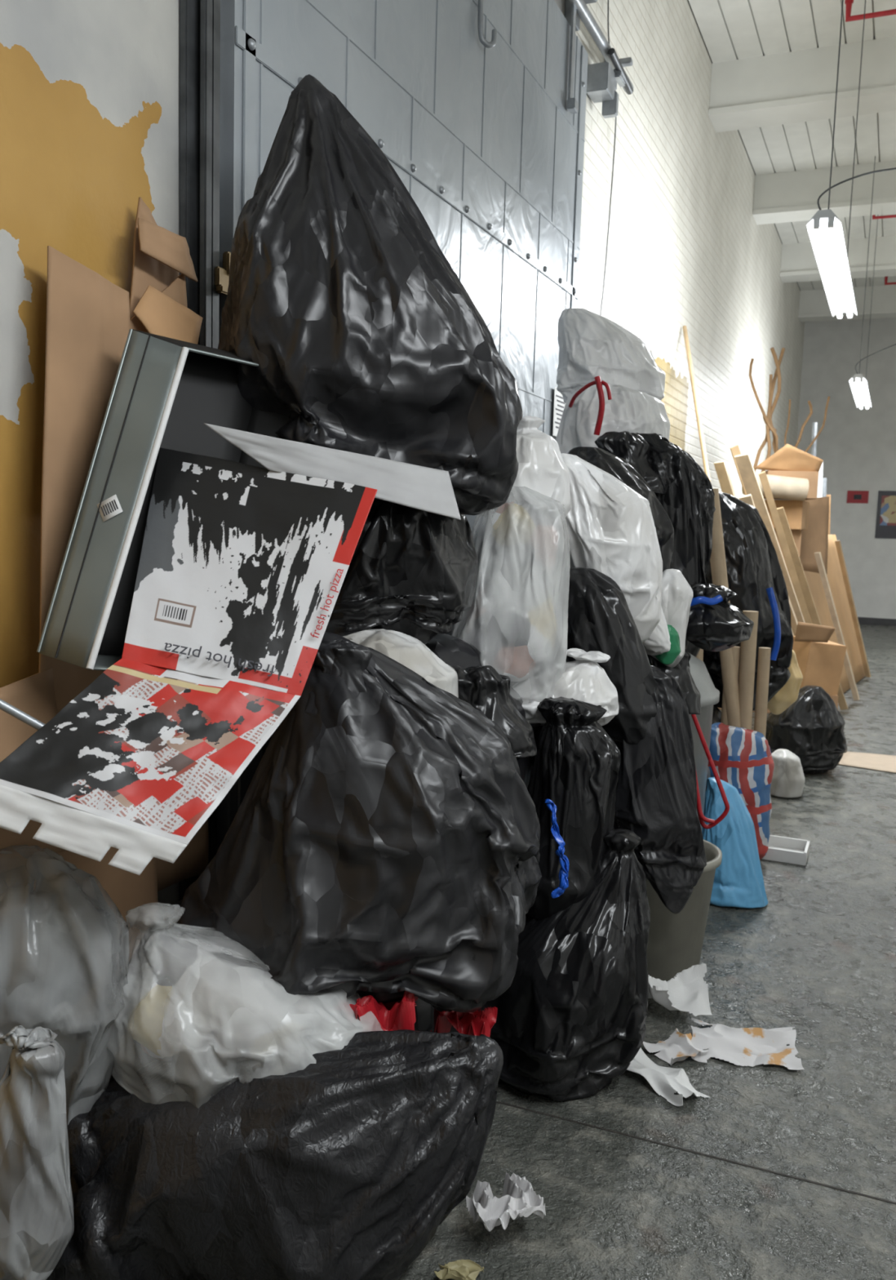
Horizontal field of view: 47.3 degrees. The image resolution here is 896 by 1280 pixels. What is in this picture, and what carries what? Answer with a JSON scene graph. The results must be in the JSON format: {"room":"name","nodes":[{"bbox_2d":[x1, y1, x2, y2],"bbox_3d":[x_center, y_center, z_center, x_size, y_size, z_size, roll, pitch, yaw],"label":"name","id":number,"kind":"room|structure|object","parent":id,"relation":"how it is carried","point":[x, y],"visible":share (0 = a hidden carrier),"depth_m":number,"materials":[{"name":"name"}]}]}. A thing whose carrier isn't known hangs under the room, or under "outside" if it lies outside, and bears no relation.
{"room":"waste facility","nodes":[
{"label":"waste facility","id":0,"kind":"room"},
{"bbox_2d":[0,0,804,915],"bbox_3d":[1.579,-2.051,7.873,0.200,5.400,22.000,4,7,23],"label":"wall","id":1,"kind":"structure","parent":0,"point":[90,89],"depth_m":2.55,"materials":[{"name":"paint"}]},
{"bbox_2d":[178,0,220,901],"bbox_3d":[-0.635,-0.798,2.616,0.060,3.960,0.092,4,7,23],"label":"trim","id":2,"kind":"structure","parent":1,"relation":"attached to","point":[199,20],"depth_m":2.56,"materials":[{"name":"metal"}]},
{"bbox_2d":[217,0,588,851],"bbox_3d":[0.024,-0.937,4.105,0.056,3.920,3.080,4,7,23],"label":"door leaf","id":3,"kind":"structure","parent":1,"relation":"in","point":[295,31],"depth_m":3.97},
{"bbox_2d":[564,0,633,315],"bbox_3d":[0.176,-2.667,4.043,0.180,3.001,4.204,5,7,24],"label":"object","id":4,"kind":"structure","parent":1,"relation":"in","point":[602,78],"depth_m":5.43,"materials":[{"name":"grey metal"}]},
{"bbox_2d":[214,251,231,295],"bbox_3d":[-0.579,-0.946,2.642,0.040,0.110,0.070,4,7,23],"label":"latch","id":5,"kind":"object","parent":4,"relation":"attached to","point":[221,274],"visible":0.73,"depth_m":2.63,"materials":[{"name":"gold metal"}]},
{"bbox_2d":[235,0,585,810],"bbox_3d":[0.053,-0.930,4.093,0.008,3.910,3.080,4,7,23],"label":"door frame","id":6,"kind":"structure","parent":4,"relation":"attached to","point":[261,54],"depth_m":2.87,"materials":[{"name":"metal"}]},
{"bbox_2d":[248,38,585,293],"bbox_3d":[0.050,-0.982,4.067,0.027,3.466,2.948,4,7,23],"label":"bolts","id":7,"kind":"object","parent":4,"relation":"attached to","point":[251,43],"visible":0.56,"depth_m":3.76,"materials":[{"name":"grey metal"}]},
{"bbox_2d":[258,0,585,515],"bbox_3d":[0.049,-0.935,4.094,0.007,3.920,3.080,4,7,23],"label":"seams","id":8,"kind":"object","parent":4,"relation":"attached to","point":[313,5],"visible":0.27,"depth_m":4.05,"materials":[{"name":"metal"}]},
{"bbox_2d":[552,386,565,436],"bbox_3d":[0.575,-1.160,5.244,0.002,0.240,0.220,4,7,23],"label":"paper sign","id":9,"kind":"object","parent":4,"relation":"attached to","point":[559,404],"visible":0.62,"depth_m":5.20,"materials":[{"name":"paper"}]},
{"bbox_2d":[555,394,564,428],"bbox_3d":[0.576,-1.163,5.244,0.001,0.162,0.170,4,7,23],"label":"print","id":10,"kind":"object","parent":9,"relation":"attached to","point":[559,402],"depth_m":5.22},
{"bbox_2d":[477,0,497,48],"bbox_3d":[0.153,-2.505,3.958,0.062,0.404,0.101,4,7,23],"label":"hook","id":11,"kind":"object","parent":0,"point":[486,44],"depth_m":3.96,"materials":[{"name":"metal"}]},
{"bbox_2d":[560,453,662,642],"bbox_3d":[0.485,-0.276,3.159,0.352,0.581,0.287,4,7,23],"label":"garbage bag","id":12,"kind":"object","parent":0,"point":[609,527],"visible":0.66,"depth_m":3.06,"materials":[{"name":"plastic"}]},
{"bbox_2d":[482,415,571,523],"bbox_3d":[0.232,-0.486,3.074,0.283,0.367,0.245,4,7,23],"label":"garbage bag","id":13,"kind":"object","parent":12,"relation":"on","point":[542,468],"visible":0.42,"depth_m":3.00,"materials":[{"name":"plastic"}]},
{"bbox_2d":[398,623,895,1279],"bbox_3d":[3.834,0.864,7.178,4.900,0.100,22.000,4,7,23],"label":"floor","id":14,"kind":"structure","parent":0,"point":[819,960],"depth_m":2.63,"materials":[{"name":"concrete"}]},
{"bbox_2d":[0,1025,74,1279],"bbox_3d":[-0.789,0.975,1.859,0.215,0.587,0.125,4,7,23],"label":"garbage bag","id":15,"kind":"object","parent":14,"relation":"on","point":[37,1214],"visible":1,"depth_m":1.81,"materials":[{"name":"white plastic"}]},
{"bbox_2d":[0,844,129,1125],"bbox_3d":[-0.800,0.831,2.001,0.318,0.841,0.340,4,7,23],"label":"garbage bag","id":16,"kind":"object","parent":14,"relation":"on","point":[60,939],"visible":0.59,"depth_m":1.92,"materials":[{"name":"grey plastic"}]},
{"bbox_2d":[0,196,208,984],"bbox_3d":[-0.786,0.108,2.218,0.154,2.220,0.800,4,7,23],"label":"cardboard sheets","id":17,"kind":"object","parent":14,"relation":"on","point":[90,318],"visible":0.32,"depth_m":2.18,"materials":[{"name":"brown cardboard"}]},
{"bbox_2d":[109,899,418,1082],"bbox_3d":[-0.422,0.899,2.423,0.688,0.632,0.683,4,7,23],"label":"garbage bag","id":18,"kind":"object","parent":14,"relation":"on","point":[162,924],"visible":0.02,"depth_m":2.28,"materials":[{"name":"white plastic"}]},
{"bbox_2d":[168,631,542,1012],"bbox_3d":[-0.201,0.398,2.275,0.790,0.828,0.621,4,7,23],"label":"garbage bag","id":19,"kind":"object","parent":18,"relation":"on","point":[383,842],"visible":0.88,"depth_m":2.11,"materials":[{"name":"black plastic"}]},
{"bbox_2d":[0,422,461,875],"bbox_3d":[-0.399,-0.018,1.982,0.856,0.814,0.499,1,6,-3],"label":"carton","id":20,"kind":"object","parent":19,"relation":"on","point":[242,570],"visible":1,"depth_m":1.98,"materials":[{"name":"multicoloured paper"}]},
{"bbox_2d":[0,698,45,729],"bbox_3d":[-0.861,0.068,1.792,0.383,0.263,0.016,-1,7,-23],"label":"broomstick","id":21,"kind":"object","parent":20,"relation":"on","point":[5,706],"visible":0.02,"depth_m":1.83,"materials":[{"name":"grey metal"}]},
{"bbox_2d":[36,328,292,671],"bbox_3d":[-0.552,-0.294,2.157,0.296,0.718,0.576,4,7,23],"label":"metal box","id":22,"kind":"object","parent":20,"relation":"on","point":[165,390],"visible":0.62,"depth_m":2.10,"materials":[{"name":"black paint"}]},
{"bbox_2d":[294,638,373,715],"bbox_3d":[-0.230,0.100,2.179,0.189,0.197,0.149,4,7,23],"label":"garbage bag","id":23,"kind":"object","parent":19,"relation":"on","point":[346,660],"visible":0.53,"depth_m":2.14,"materials":[{"name":"black plastic"}]},
{"bbox_2d":[46,1029,503,1279],"bbox_3d":[-0.396,1.005,2.009,0.996,0.516,0.373,2,6,0],"label":"garbage bag","id":24,"kind":"object","parent":14,"relation":"on","point":[347,1165],"visible":0.88,"depth_m":1.88,"materials":[{"name":"black plastic"}]},
{"bbox_2d":[106,911,373,1094],"bbox_3d":[-0.419,0.755,2.107,0.573,0.418,0.475,4,7,23],"label":"garbage bag","id":25,"kind":"object","parent":24,"relation":"on","point":[191,1002],"visible":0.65,"depth_m":1.98,"materials":[{"name":"white plastic"}]},
{"bbox_2d":[349,990,418,1031],"bbox_3d":[-0.152,0.798,2.148,0.183,0.120,0.154,1,6,-3],"label":"scrap","id":26,"kind":"object","parent":24,"relation":"on","point":[399,1015],"visible":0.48,"depth_m":2.12,"materials":[{"name":"red plastic"}]},
{"bbox_2d":[431,1006,497,1036],"bbox_3d":[0.037,0.850,2.260,0.136,0.082,0.118,4,7,23],"label":"scrap","id":27,"kind":"object","parent":24,"relation":"on","point":[477,1023],"visible":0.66,"depth_m":2.23,"materials":[{"name":"red plastic"}]},
{"bbox_2d":[416,998,486,1032],"bbox_3d":[-0.222,0.854,2.874,0.692,0.632,0.684,4,7,23],"label":"garbage bag","id":28,"kind":"object","parent":14,"relation":"on","point":[425,1011],"visible":0.02,"depth_m":2.62,"materials":[{"name":"black plastic"}]},
{"bbox_2d":[261,633,531,787],"bbox_3d":[-0.144,0.301,2.888,0.740,0.689,0.678,4,7,23],"label":"garbage bag","id":29,"kind":"object","parent":28,"relation":"on","point":[453,651],"visible":0.05,"depth_m":2.76,"materials":[{"name":"black plastic"}]},
{"bbox_2d":[342,628,458,697],"bbox_3d":[-0.200,0.102,2.495,0.448,0.258,0.396,4,7,23],"label":"garbage bag","id":30,"kind":"object","parent":29,"relation":"on","point":[406,650],"visible":0.22,"depth_m":2.42,"materials":[{"name":"plastic"}]},
{"bbox_2d":[324,497,477,644],"bbox_3d":[-0.181,-0.183,2.612,0.488,0.450,0.425,4,7,23],"label":"garbage bag","id":31,"kind":"object","parent":30,"relation":"on","point":[411,571],"visible":0.44,"depth_m":2.47,"materials":[{"name":"black plastic"}]},
{"bbox_2d":[217,74,523,515],"bbox_3d":[-0.198,-0.803,2.404,0.770,0.998,0.499,3,7,10],"label":"garbage bag","id":32,"kind":"object","parent":31,"relation":"on","point":[360,331],"visible":0.75,"depth_m":2.27,"materials":[{"name":"black plastic"}]},
{"bbox_2d":[449,665,537,759],"bbox_3d":[0.087,0.193,2.560,0.262,0.264,0.203,4,7,23],"label":"garbage bag","id":33,"kind":"object","parent":29,"relation":"on","point":[487,691],"visible":0.52,"depth_m":2.50,"materials":[{"name":"black plastic"}]},
{"bbox_2d":[451,485,570,728],"bbox_3d":[0.140,-0.084,2.888,0.395,0.695,0.346,4,7,23],"label":"garbage bag","id":34,"kind":"object","parent":29,"relation":"on","point":[517,618],"visible":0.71,"depth_m":2.80,"materials":[{"name":"white plastic"}]},
{"bbox_3d":[0.333,0.262,2.905,0.246,0.264,0.189,4,7,23],"label":"garbage bag","id":35,"kind":"object","parent":29,"relation":"on","visible":0},
{"bbox_2d":[511,648,618,726],"bbox_3d":[0.300,0.139,2.919,0.355,0.226,0.314,4,7,23],"label":"garbage bag","id":36,"kind":"object","parent":35,"relation":"on","point":[584,679],"visible":0.61,"depth_m":2.85,"materials":[{"name":"plastic"}]},
{"bbox_2d":[434,1259,484,1279],"bbox_3d":[0.026,1.264,2.043,0.097,0.027,0.063,4,7,23],"label":"wrapper","id":37,"kind":"object","parent":14,"relation":"on","point":[460,1269],"visible":1,"depth_m":2.04,"materials":[{"name":"paper"}]},
{"bbox_2d":[466,1171,546,1231],"bbox_3d":[0.120,1.216,2.165,0.150,0.102,0.139,0,7,-17],"label":"crumpled paper","id":38,"kind":"object","parent":14,"relation":"on","point":[519,1198],"visible":1,"depth_m":2.15,"materials":[{"name":"white paper"}]},
{"bbox_2d":[484,828,650,1101],"bbox_3d":[0.311,0.851,2.780,0.468,0.691,0.416,4,7,23],"label":"garbage bag","id":39,"kind":"object","parent":14,"relation":"on","point":[571,1020],"visible":0.81,"depth_m":2.67,"materials":[{"name":"black plastic"}]},
{"bbox_2d":[527,696,621,920],"bbox_3d":[0.318,0.460,2.766,0.274,0.607,0.240,4,7,23],"label":"garbage bag","id":40,"kind":"object","parent":39,"relation":"on","point":[577,763],"visible":0.78,"depth_m":2.68,"materials":[{"name":"black plastic"}]},
{"bbox_2d":[544,799,568,898],"bbox_3d":[0.246,0.483,2.363,0.038,0.219,0.086,-3,8,-34],"label":"ribbon","id":41,"kind":"object","parent":40,"relation":"attached to","point":[563,860],"visible":1,"depth_m":2.35,"materials":[{"name":"blue"}]},
{"bbox_2d":[626,1048,709,1106],"bbox_3d":[0.568,1.191,2.807,0.130,0.034,0.282,-3,8,-37],"label":"crumpled paper","id":42,"kind":"object","parent":14,"relation":"on","point":[665,1081],"visible":0.8,"depth_m":2.77,"materials":[{"name":"white paper"}]},
{"bbox_2d":[643,1028,709,1065],"bbox_3d":[0.664,1.177,2.958,0.164,0.032,0.140,-3,8,-38],"label":"crumpled paper","id":43,"kind":"object","parent":14,"relation":"on","point":[679,1046],"visible":1,"depth_m":2.95,"materials":[{"name":"white paper"}]},
{"bbox_2d":[648,963,711,1016],"bbox_3d":[0.679,1.085,3.189,0.251,0.165,0.198,2,6,1],"label":"crumpled paper","id":44,"kind":"object","parent":14,"relation":"on","point":[687,991],"visible":0.74,"depth_m":3.15,"materials":[{"name":"white paper"}]},
{"bbox_2d":[646,840,722,981],"bbox_3d":[0.719,0.917,3.504,0.400,0.426,0.400,4,7,23],"label":"waste bin","id":45,"kind":"object","parent":14,"relation":"on","point":[675,941],"visible":0.36,"depth_m":3.36,"materials":[{"name":"grey plastic"}]},
{"bbox_2d":[496,1100,895,1204],"bbox_3d":[1.609,1.322,2.081,4.900,0.002,0.006,4,7,22],"label":"joint","id":46,"kind":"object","parent":14,"relation":"attached to","point":[499,1102],"depth_m":2.48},
{"bbox_2d":[682,325,711,481],"bbox_3d":[1.827,-0.804,7.012,0.034,3.131,2.736,2,6,1],"label":"wooden pole","id":47,"kind":"object","parent":14,"relation":"on","point":[684,327],"visible":0.42,"depth_m":7.66,"materials":[{"name":"brown wood"}]},
{"bbox_2d":[696,648,703,661],"bbox_3d":[1.193,0.255,4.918,0.056,1.442,0.110,-5,9,-44],"label":"cardboard tube","id":48,"kind":"object","parent":14,"relation":"on","point":[700,655],"visible":0.02,"depth_m":4.88,"materials":[{"name":"cardboard"}]},
{"bbox_2d":[688,653,719,830],"bbox_3d":[0.787,0.536,4.039,0.510,1.066,0.510,4,7,23],"label":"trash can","id":49,"kind":"object","parent":14,"relation":"on","point":[710,695],"visible":0.12,"depth_m":3.86,"materials":[{"name":"grey plastic"}]},
{"bbox_2d":[685,583,754,651],"bbox_3d":[1.051,-0.088,4.068,0.321,0.265,0.276,-1,7,-20],"label":"garbage bag","id":50,"kind":"object","parent":49,"relation":"on","point":[715,624],"visible":0.84,"depth_m":3.98,"materials":[{"name":"black plastic"}]},
{"bbox_2d":[711,706,721,724],"bbox_3d":[1.187,0.610,5.408,0.745,0.631,0.689,4,7,23],"label":"garbage bag","id":51,"kind":"object","parent":14,"relation":"on","point":[717,713],"visible":0.02,"depth_m":5.28,"materials":[{"name":"black plastic"}]},
{"bbox_2d":[702,492,793,711],"bbox_3d":[1.447,-0.196,5.248,0.636,1.118,0.421,4,7,16],"label":"garbage bag","id":52,"kind":"object","parent":51,"relation":"on","point":[753,566],"visible":0.4,"depth_m":5.10,"materials":[{"name":"black plastic"}]},
{"bbox_2d":[766,587,781,660],"bbox_3d":[1.556,-0.077,4.910,0.089,0.348,0.037,8,9,43],"label":"ribbon","id":53,"kind":"object","parent":52,"relation":"attached to","point":[777,628],"visible":0.98,"depth_m":4.89,"materials":[{"name":"blue plastic"}]},
{"bbox_2d":[767,649,803,715],"bbox_3d":[1.839,0.199,5.676,0.241,0.436,0.216,4,7,23],"label":"plastic bag","id":54,"kind":"object","parent":51,"relation":"on","point":[788,695],"visible":0.42,"depth_m":5.61,"materials":[{"name":"beige plastic"}]},
{"bbox_2d":[710,488,740,727],"bbox_3d":[1.343,0.136,4.895,0.345,1.702,0.072,5,7,27],"label":"cardboard tube","id":55,"kind":"object","parent":14,"relation":"on","point":[717,560],"visible":0.31,"depth_m":4.86,"materials":[{"name":"brown cardboard"}]},
{"bbox_2d":[720,645,740,724],"bbox_3d":[1.345,0.503,4.942,0.073,0.950,0.068,4,7,23],"label":"cardboard tube","id":56,"kind":"object","parent":14,"relation":"on","point":[736,650],"visible":0.18,"depth_m":4.88,"materials":[{"name":"cardboard"}]},
{"bbox_2d":[702,777,768,908],"bbox_3d":[1.168,0.811,4.185,0.298,0.507,0.263,4,7,23],"label":"plastic bag","id":57,"kind":"object","parent":14,"relation":"on","point":[739,882],"visible":0.77,"depth_m":4.09,"materials":[{"name":"blue plastic"}]},
{"bbox_2d":[706,722,774,859],"bbox_3d":[1.304,0.700,4.664,0.330,0.632,0.275,4,7,23],"label":"laundry bag","id":58,"kind":"object","parent":14,"relation":"on","point":[742,757],"visible":0.49,"depth_m":4.55,"materials":[{"name":"plastic"}]},
{"bbox_2d":[690,1017,804,1070],"bbox_3d":[0.872,1.179,3.007,0.322,0.030,0.246,3,7,9],"label":"crumpled paper","id":59,"kind":"object","parent":14,"relation":"on","point":[742,1046],"visible":0.99,"depth_m":2.99,"materials":[{"name":"white paper"}]},
{"bbox_2d":[738,610,758,729],"bbox_3d":[1.416,0.422,4.903,0.077,1.124,0.072,4,7,23],"label":"cardboard tube","id":60,"kind":"object","parent":14,"relation":"on","point":[748,647],"visible":0.49,"depth_m":4.85,"materials":[{"name":"brown cardboard"}]},
{"bbox_2d":[754,647,771,737],"bbox_3d":[1.498,0.509,4.931,0.061,0.950,0.056,4,7,23],"label":"cardboard tube","id":61,"kind":"object","parent":14,"relation":"on","point":[764,653],"visible":0.43,"depth_m":4.88,"materials":[{"name":"brown cardboard"}]},
{"bbox_2d":[718,444,829,713],"bbox_3d":[2.763,-0.525,8.844,0.879,2.221,1.366,4,7,23],"label":"cartons","id":62,"kind":"object","parent":14,"relation":"on","point":[793,473],"visible":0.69,"depth_m":8.35,"materials":[{"name":"cardboard"}]},
{"bbox_2d":[762,835,810,865],"bbox_3d":[1.585,0.984,4.809,0.200,0.056,0.222,4,7,23],"label":"tray","id":63,"kind":"object","parent":14,"relation":"on","point":[780,849],"visible":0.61,"depth_m":4.74,"materials":[{"name":"plastic"}]},
{"bbox_2d":[770,748,804,797],"bbox_3d":[1.949,0.761,5.907,0.212,0.265,0.188,4,7,23],"label":"plastic bag","id":64,"kind":"object","parent":14,"relation":"on","point":[788,778],"visible":0.75,"depth_m":5.84,"materials":[{"name":"white plastic"}]},
{"bbox_2d":[714,444,871,711],"bbox_3d":[3.227,-0.474,8.843,0.712,2.126,4.514,6,8,33],"label":"wood planks","id":65,"kind":"object","parent":14,"relation":"on","point":[801,600],"visible":0.52,"depth_m":7.97,"materials":[{"name":"brown wood"}]},
{"bbox_2d":[748,346,830,472],"bbox_3d":[3.059,-1.995,9.204,0.659,1.196,0.831,4,7,23],"label":"dry branches","id":66,"kind":"object","parent":65,"relation":"on","point":[767,420],"visible":0.68,"depth_m":9.04,"materials":[{"name":"brown plant"}]},
{"bbox_2d":[765,684,847,773],"bbox_3d":[2.280,0.560,6.515,0.500,0.546,0.408,4,7,23],"label":"garbage bag","id":67,"kind":"object","parent":14,"relation":"on","point":[811,728],"visible":0.79,"depth_m":6.39,"materials":[{"name":"black plastic"}]},
{"bbox_2d":[792,622,846,708],"bbox_3d":[2.591,0.308,7.266,0.376,0.890,0.498,2,6,4],"label":"cardboard box","id":68,"kind":"object","parent":14,"relation":"on","point":[820,660],"visible":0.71,"depth_m":7.12,"materials":[{"name":"brown cardboard"}]},
{"bbox_2d":[811,422,831,534],"bbox_3d":[4.570,-1.220,12.625,0.476,2.843,0.325,2,6,3],"label":"pipes","id":69,"kind":"object","parent":14,"relation":"on","point":[822,482],"visible":0.2,"depth_m":12.48,"materials":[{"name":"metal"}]},
{"bbox_2d":[804,534,865,693],"bbox_3d":[3.823,-0.293,10.191,0.465,1.504,2.563,5,7,29],"label":"plywood panel","id":70,"kind":"object","parent":14,"relation":"on","point":[834,574],"visible":0.4,"depth_m":10.54,"materials":[{"name":"brown wood"}]},
{"bbox_2d":[838,751,895,773],"bbox_3d":[3.007,0.829,6.769,0.900,0.009,0.700,4,7,23],"label":"cardboard","id":71,"kind":"object","parent":14,"relation":"on","point":[882,762],"visible":0.78,"depth_m":6.85,"materials":[{"name":"beige cardboard"}]},
{"bbox_3d":[0.446,0.734,4.098,0.749,0.636,0.679,4,7,23],"label":"garbage bag","id":72,"kind":"object","parent":14,"relation":"on","visible":0},
{"bbox_2d":[684,637,687,650],"bbox_3d":[0.557,0.109,3.990,0.748,0.682,0.677,4,7,23],"label":"garbage bag","id":73,"kind":"object","parent":72,"relation":"on","point":[686,644],"visible":0.02,"depth_m":3.94,"materials":[{"name":"black plastic"}]},
{"bbox_2d":[565,446,674,572],"bbox_3d":[0.633,-0.471,3.994,0.487,0.550,0.390,4,7,23],"label":"garbage bag","id":74,"kind":"object","parent":73,"relation":"on","point":[620,468],"visible":0.22,"depth_m":3.90,"materials":[{"name":"black plastic"}]},
{"bbox_2d":[594,431,665,494],"bbox_3d":[0.739,-0.693,4.150,0.284,0.298,0.220,4,7,23],"label":"garbage bag","id":75,"kind":"object","parent":74,"relation":"on","point":[632,447],"visible":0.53,"depth_m":4.09,"materials":[{"name":"black plastic"}]},
{"bbox_2d":[647,648,701,715],"bbox_3d":[0.744,0.136,3.555,0.269,0.280,0.206,4,7,23],"label":"garbage bag","id":76,"kind":"object","parent":73,"relation":"on","point":[681,672],"visible":0.27,"depth_m":3.51,"materials":[{"name":"black plastic"}]},
{"bbox_2d":[651,568,693,667],"bbox_3d":[0.755,-0.074,3.496,0.151,0.339,0.117,2,6,4],"label":"garbage bag","id":77,"kind":"object","parent":76,"relation":"on","point":[677,593],"visible":0.48,"depth_m":3.44,"materials":[{"name":"plastic"}]},
{"bbox_3d":[0.186,0.800,3.460,0.739,0.633,0.689,4,7,23],"label":"garbage bag","id":78,"kind":"object","parent":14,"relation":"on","visible":0},
{"bbox_2d":[444,624,568,791],"bbox_3d":[0.237,0.201,3.429,0.748,0.690,0.679,4,7,23],"label":"garbage bag","id":79,"kind":"object","parent":78,"relation":"on","point":[512,683],"visible":0.02,"depth_m":3.16,"materials":[{"name":"black plastic"}]},
{"bbox_2d":[560,567,661,744],"bbox_3d":[0.511,0.063,3.094,0.348,0.556,0.267,4,7,23],"label":"garbage bag","id":80,"kind":"object","parent":79,"relation":"on","point":[600,617],"visible":0.62,"depth_m":3.00,"materials":[{"name":"black plastic"}]},
{"bbox_2d":[642,605,671,655],"bbox_3d":[0.630,-0.066,3.335,0.195,0.230,0.149,4,7,23],"label":"garbage bag","id":81,"kind":"object","parent":79,"relation":"on","point":[659,642],"visible":0.16,"depth_m":3.29,"materials":[{"name":"plastic"}]},
{"bbox_2d":[654,624,680,664],"bbox_3d":[0.717,0.015,3.370,0.100,0.133,0.062,2,6,2],"label":"plastic bag","id":82,"kind":"object","parent":81,"relation":"on","point":[668,657],"visible":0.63,"depth_m":3.35,"materials":[{"name":"green"}]},
{"bbox_2d":[613,665,706,914],"bbox_3d":[0.635,0.456,3.101,0.293,0.769,0.193,4,7,23],"label":"garbage bag","id":83,"kind":"object","parent":79,"relation":"on","point":[656,797],"visible":0.74,"depth_m":3.05,"materials":[{"name":"black plastic"}]},
{"bbox_2d":[691,714,729,829],"bbox_3d":[0.907,0.450,3.696,0.230,0.476,0.056,3,7,7],"label":"straps","id":84,"kind":"object","parent":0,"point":[702,818],"visible":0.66,"depth_m":3.69,"materials":[{"name":"red plastic"}]},
{"bbox_2d":[688,0,895,290],"bbox_3d":[4.059,-4.589,6.534,5.033,0.090,22.000,4,7,23],"label":"ceiling","id":85,"kind":"structure","parent":0,"point":[730,29],"depth_m":8.49,"materials":[{"name":"paint"}]},
{"bbox_2d":[708,36,895,132],"bbox_3d":[4.517,-4.459,7.793,4.898,0.425,0.400,4,7,23],"label":"ceiling beam","id":86,"kind":"structure","parent":85,"relation":"attached to","point":[797,86],"depth_m":8.35,"materials":[{"name":"white paint"}]},
{"bbox_2d":[752,160,895,224],"bbox_3d":[5.675,-4.723,10.439,4.898,0.425,0.400,4,7,23],"label":"ceiling beam","id":87,"kind":"structure","parent":85,"relation":"attached to","point":[789,196],"depth_m":10.99,"materials":[{"name":"white paint"}]},
{"bbox_2d":[780,235,895,283],"bbox_3d":[6.832,-4.988,13.085,4.898,0.425,0.400,4,7,23],"label":"ceiling beam","id":88,"kind":"structure","parent":85,"relation":"attached to","point":[798,260],"depth_m":13.56,"materials":[{"name":"white paint"}]},
{"bbox_2d":[798,284,895,322],"bbox_3d":[7.970,-5.248,15.685,4.898,0.425,0.400,4,7,23],"label":"ceiling beam","id":89,"kind":"structure","parent":85,"relation":"attached to","point":[814,305],"depth_m":16.16,"materials":[{"name":"white paint"}]},
{"bbox_2d":[806,0,895,319],"bbox_3d":[3.188,-3.341,5.971,1.748,2.316,2.450,4,7,23],"label":"lamp","id":90,"kind":"object","parent":85,"relation":"hanging from","point":[824,228],"visible":1,"depth_m":5.95,"materials":[{"name":"white metal"}]},
{"bbox_2d":[844,0,895,22],"bbox_3d":[4.563,-4.394,6.552,3.790,0.252,0.057,4,7,23],"label":"pipe","id":91,"kind":"object","parent":85,"relation":"attached to","point":[848,3],"visible":1,"depth_m":7.25,"materials":[{"name":"metal"}]},
{"bbox_2d":[848,155,895,408],"bbox_3d":[5.218,-3.892,11.385,1.168,2.316,2.450,4,7,23],"label":"lamp","id":92,"kind":"object","parent":85,"relation":"hanging from","point":[859,385],"visible":0.94,"depth_m":11.14,"materials":[{"name":"white metal"}]},
{"bbox_2d":[872,214,895,219],"bbox_3d":[6.595,-4.847,11.098,3.710,0.252,0.057,4,7,23],"label":"pipe","id":93,"kind":"object","parent":85,"relation":"attached to","point":[874,217],"visible":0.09,"depth_m":11.78,"materials":[{"name":"metal"}]},
{"bbox_2d":[884,276,895,284],"bbox_3d":[7.998,-5.154,14.181,3.610,0.252,0.057,4,7,23],"label":"pipe","id":94,"kind":"object","parent":85,"relation":"attached to","point":[886,277],"visible":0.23,"depth_m":14.86,"materials":[{"name":"metal"}]},
{"bbox_2d":[796,317,895,618],"bbox_3d":[8.576,-2.862,16.897,6.000,5.400,0.200,4,7,23],"label":"wall","id":95,"kind":"structure","parent":0,"point":[856,446],"depth_m":17.48,"materials":[{"name":"white paint"}]},
{"bbox_2d":[846,490,869,503],"bbox_3d":[7.004,-2.445,17.506,0.340,0.210,0.018,4,7,23],"label":"notice","id":96,"kind":"object","parent":95,"relation":"attached to","point":[853,496],"visible":1,"depth_m":17.50,"materials":[{"name":"plastic"}]},
{"bbox_2d":[857,617,895,626],"bbox_3d":[8.269,-0.244,17.170,4.600,0.120,0.020,4,7,23],"label":"baseboard","id":97,"kind":"structure","parent":95,"relation":"attached to","point":[862,620],"depth_m":17.55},
{"bbox_2d":[875,490,895,538],"bbox_3d":[7.573,-2.111,17.290,0.620,0.800,0.018,4,7,23],"label":"poster","id":98,"kind":"object","parent":95,"relation":"attached to","point":[886,522],"visible":1,"depth_m":17.34,"materials":[{"name":"paper"}]},
{"bbox_2d":[880,495,895,525],"bbox_3d":[7.572,-2.180,17.276,0.500,0.500,0.004,4,7,23],"label":"picture","id":99,"kind":"object","parent":98,"relation":"attached to","point":[887,503],"depth_m":17.33},
{"bbox_3d":[0.698,0.665,4.790,0.743,0.632,0.682,4,7,23],"label":"garbage bag","id":100,"kind":"object","parent":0,"visible":0},
{"bbox_3d":[0.713,0.063,4.738,0.743,0.683,0.682,4,7,23],"label":"garbage bag","id":101,"kind":"object","parent":100,"relation":"on","visible":0},
{"bbox_2d":[635,432,715,657],"bbox_3d":[0.901,-0.380,4.262,0.384,0.940,0.285,-1,7,-19],"label":"garbage bag","id":102,"kind":"object","parent":101,"relation":"on","point":[688,501],"visible":0.3,"depth_m":4.14,"materials":[{"name":"black plastic"}]},
{"bbox_3d":[0.757,-0.482,4.709,0.746,0.691,0.678,4,7,23],"label":"garbage bag","id":103,"kind":"object","parent":101,"relation":"on","visible":0},
{"bbox_2d":[555,384,670,453],"bbox_3d":[0.707,-0.890,4.497,0.507,0.467,0.402,4,7,23],"label":"garbage bag","id":104,"kind":"object","parent":103,"relation":"on","point":[629,410],"visible":0.41,"depth_m":4.36,"materials":[{"name":"plastic"}]},
{"bbox_2d":[556,307,666,435],"bbox_3d":[0.672,-1.165,4.477,0.484,0.593,0.703,4,7,23],"label":"garbage bag","id":105,"kind":"object","parent":104,"relation":"on","point":[594,348],"visible":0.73,"depth_m":4.48,"materials":[{"name":"plastic"}]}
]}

